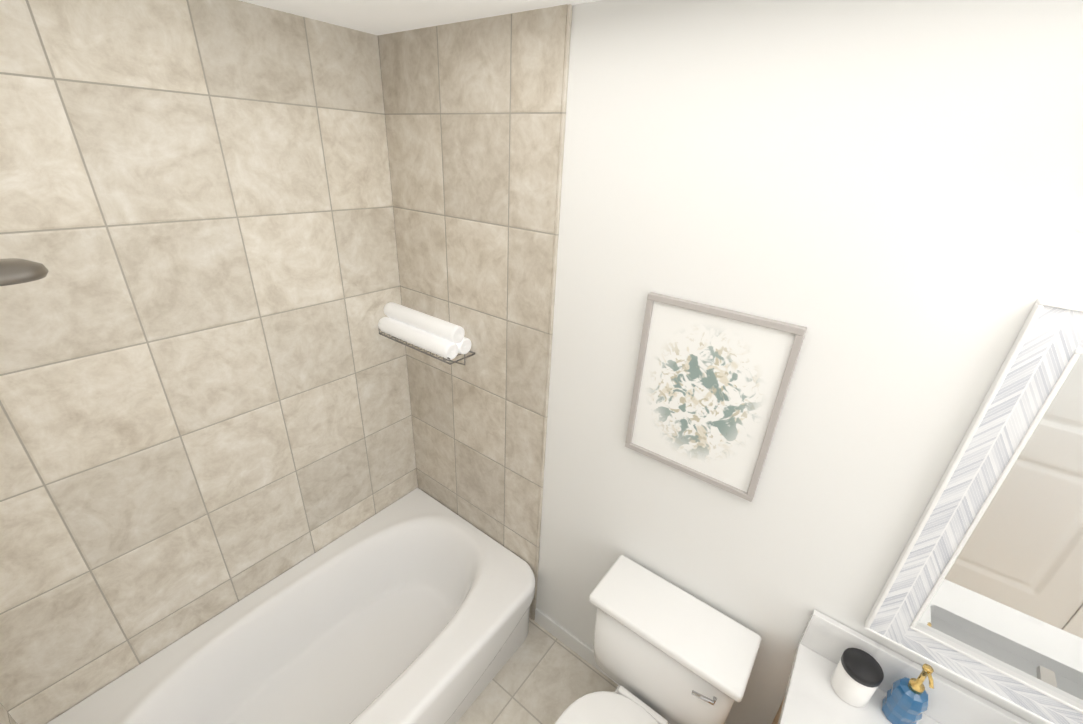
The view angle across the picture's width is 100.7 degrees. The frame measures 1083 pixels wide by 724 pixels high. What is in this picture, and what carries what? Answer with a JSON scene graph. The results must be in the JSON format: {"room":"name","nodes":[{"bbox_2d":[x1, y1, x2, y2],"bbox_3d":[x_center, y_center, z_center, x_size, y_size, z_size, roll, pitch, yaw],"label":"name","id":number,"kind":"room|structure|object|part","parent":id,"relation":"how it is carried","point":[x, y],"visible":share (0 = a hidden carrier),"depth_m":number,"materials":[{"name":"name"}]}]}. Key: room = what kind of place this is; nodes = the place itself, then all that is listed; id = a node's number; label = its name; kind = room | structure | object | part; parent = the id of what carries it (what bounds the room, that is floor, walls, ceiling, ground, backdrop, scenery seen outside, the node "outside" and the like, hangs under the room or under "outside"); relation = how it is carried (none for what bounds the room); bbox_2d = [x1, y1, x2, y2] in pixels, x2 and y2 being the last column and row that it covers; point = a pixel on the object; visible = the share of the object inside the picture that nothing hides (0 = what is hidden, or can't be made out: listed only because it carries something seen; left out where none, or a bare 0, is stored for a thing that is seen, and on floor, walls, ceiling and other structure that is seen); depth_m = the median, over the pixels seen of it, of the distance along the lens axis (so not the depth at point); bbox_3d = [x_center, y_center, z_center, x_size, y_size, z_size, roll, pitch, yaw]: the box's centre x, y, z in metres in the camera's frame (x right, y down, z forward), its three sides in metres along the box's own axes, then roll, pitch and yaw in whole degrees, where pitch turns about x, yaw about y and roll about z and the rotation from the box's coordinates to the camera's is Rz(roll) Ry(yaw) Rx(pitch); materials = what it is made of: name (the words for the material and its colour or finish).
{"room":"bathroom","nodes":[
{"label":"bathroom","id":0,"kind":"room"},
{"bbox_2d":[0,0,417,723],"bbox_3d":[-1.152,0.145,1.611,0.100,2.440,1.748,20,30,32],"label":"wall","id":1,"kind":"structure","parent":0,"point":[204,402],"depth_m":1.42,"materials":[{"name":"tile"}]},
{"bbox_2d":[239,0,600,34],"bbox_3d":[0.488,-0.413,0.007,4.094,0.080,1.748,20,30,32],"label":"ceiling","id":2,"kind":"structure","parent":0,"point":[378,17],"depth_m":1.31,"materials":[{"name":"white paint"}]},
{"bbox_2d":[456,618,617,723],"bbox_3d":[0.372,1.867,1.074,4.094,0.080,1.748,20,30,32],"label":"floor","id":3,"kind":"structure","parent":0,"point":[543,676],"depth_m":1.94,"materials":[{"name":"tile"}]},
{"bbox_2d":[47,488,534,723],"bbox_3d":[-0.801,1.225,1.787,0.891,0.369,1.501,20,30,32],"label":"bathtub","id":4,"kind":"object","parent":3,"relation":"on","point":[412,607],"visible":1,"depth_m":1.88,"materials":[{"name":"white ceramic"}]},
{"bbox_2d":[555,555,761,723],"bbox_3d":[0.237,1.248,1.412,0.504,0.742,0.804,20,30,32],"label":"toilet","id":5,"kind":"object","parent":3,"relation":"on","point":[666,652],"visible":1,"depth_m":1.46,"materials":[{"name":"white ceramic"}]},
{"bbox_3d":[0.165,1.256,1.310,0.398,0.034,0.562,20,30,32],"label":"seat","id":6,"kind":"part","parent":5,"relation":"part of","materials":[{"name":"white plastic"}]},
{"bbox_3d":[0.479,0.986,1.324,0.067,0.020,0.028,20,30,32],"label":"handle","id":7,"kind":"part","parent":5,"relation":"part of","materials":[{"name":"silver metal"}]},
{"bbox_2d":[772,610,1031,723],"bbox_3d":[1.115,1.409,0.896,1.353,0.969,0.614,20,30,32],"label":"bathroom vanity","id":8,"kind":"object","parent":3,"relation":"on","point":[811,695],"visible":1,"depth_m":1.19,"materials":[{"name":"white stone"}]},
{"bbox_2d":[831,648,883,707],"bbox_3d":[0.838,0.841,1.197,0.091,0.114,0.091,20,30,32],"label":"candle jar","id":9,"kind":"object","parent":8,"relation":"on","point":[857,677],"visible":0.96,"depth_m":1.17,"materials":[{"name":"white ceramic"}]},
{"bbox_3d":[0.841,0.798,1.177,0.091,0.020,0.091,20,30,32],"label":"lid","id":10,"kind":"part","parent":9,"relation":"part of","materials":[{"name":"black plastic"}]},
{"bbox_2d":[882,664,933,723],"bbox_3d":[0.929,0.831,1.125,0.072,0.201,0.082,20,30,32],"label":"soap dispenser","id":11,"kind":"object","parent":8,"relation":"on","point":[905,700],"visible":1,"depth_m":1.12,"materials":[{"name":"blue glass"}]},
{"bbox_2d":[536,0,1082,723],"bbox_3d":[0.931,0.471,1.143,3.894,2.440,0.100,20,30,32],"label":"wall","id":12,"kind":"structure","parent":0,"point":[880,200],"depth_m":1.06,"materials":[{"name":"white paint"}]},
{"bbox_2d":[378,4,567,618],"bbox_3d":[-0.316,0.042,1.922,0.832,2.440,0.012,20,30,32],"label":"wall tile","id":13,"kind":"structure","parent":12,"relation":"attached to","point":[472,109],"depth_m":1.66,"materials":[{"name":"beige tile"}]},
{"bbox_2d":[378,302,474,364],"bbox_3d":[-0.495,-0.107,1.901,0.464,0.207,0.148,20,30,32],"label":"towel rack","id":14,"kind":"object","parent":13,"relation":"attached to","point":[448,341],"visible":1,"depth_m":1.82,"materials":[{"name":"white fabric"}]},
{"bbox_2d":[532,4,571,619],"bbox_3d":[0.019,0.165,1.696,0.012,2.440,0.012,20,30,32],"label":"trim","id":15,"kind":"structure","parent":12,"relation":"attached to","point":[564,103],"depth_m":1.47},
{"bbox_2d":[535,608,618,684],"bbox_3d":[0.350,1.370,1.933,0.958,0.090,0.012,20,30,32],"label":"baseboard","id":16,"kind":"structure","parent":12,"relation":"attached to","point":[583,650],"depth_m":2.08,"materials":[{"name":"white wood"}]},
{"bbox_2d":[625,292,806,501],"bbox_3d":[0.459,0.100,1.293,0.408,0.530,0.022,20,30,32],"label":"art","id":17,"kind":"object","parent":12,"relation":"attached to","point":[711,385],"visible":1,"depth_m":1.27,"materials":[{"name":"white paper"}]},
{"bbox_2d":[865,298,1082,723],"bbox_3d":[1.196,0.409,0.807,0.772,0.910,0.028,20,30,32],"label":"mirror","id":18,"kind":"object","parent":12,"relation":"attached to","point":[982,589],"visible":0.98,"depth_m":0.96,"materials":[{"name":"mirror"}]},
{"bbox_3d":[1.216,0.034,0.633,0.624,0.066,0.024,20,30,32],"label":"frame","id":19,"kind":"part","parent":18,"relation":"part of","materials":[{"name":"wood"}]},
{"bbox_3d":[-0.071,0.983,-0.061,3.894,2.440,0.100,20,30,32],"label":"wall","id":20,"kind":"structure","parent":0,"visible":0},
{"bbox_2d":[0,703,16,723],"bbox_3d":[-1.151,0.552,0.742,1.072,2.440,0.027,20,30,32],"label":"wall tile","id":21,"kind":"structure","parent":20,"relation":"attached to","point":[6,717],"depth_m":1.32,"materials":[{"name":"beige tile"}]},
{"bbox_2d":[0,258,48,285],"bbox_3d":[-1.092,0.425,0.949,0.188,1.533,0.435,18,29,30],"label":"shower","id":22,"kind":"object","parent":21,"relation":"attached to","point":[13,271],"visible":1,"depth_m":0.83,"materials":[{"name":"silver metal"}]}
]}

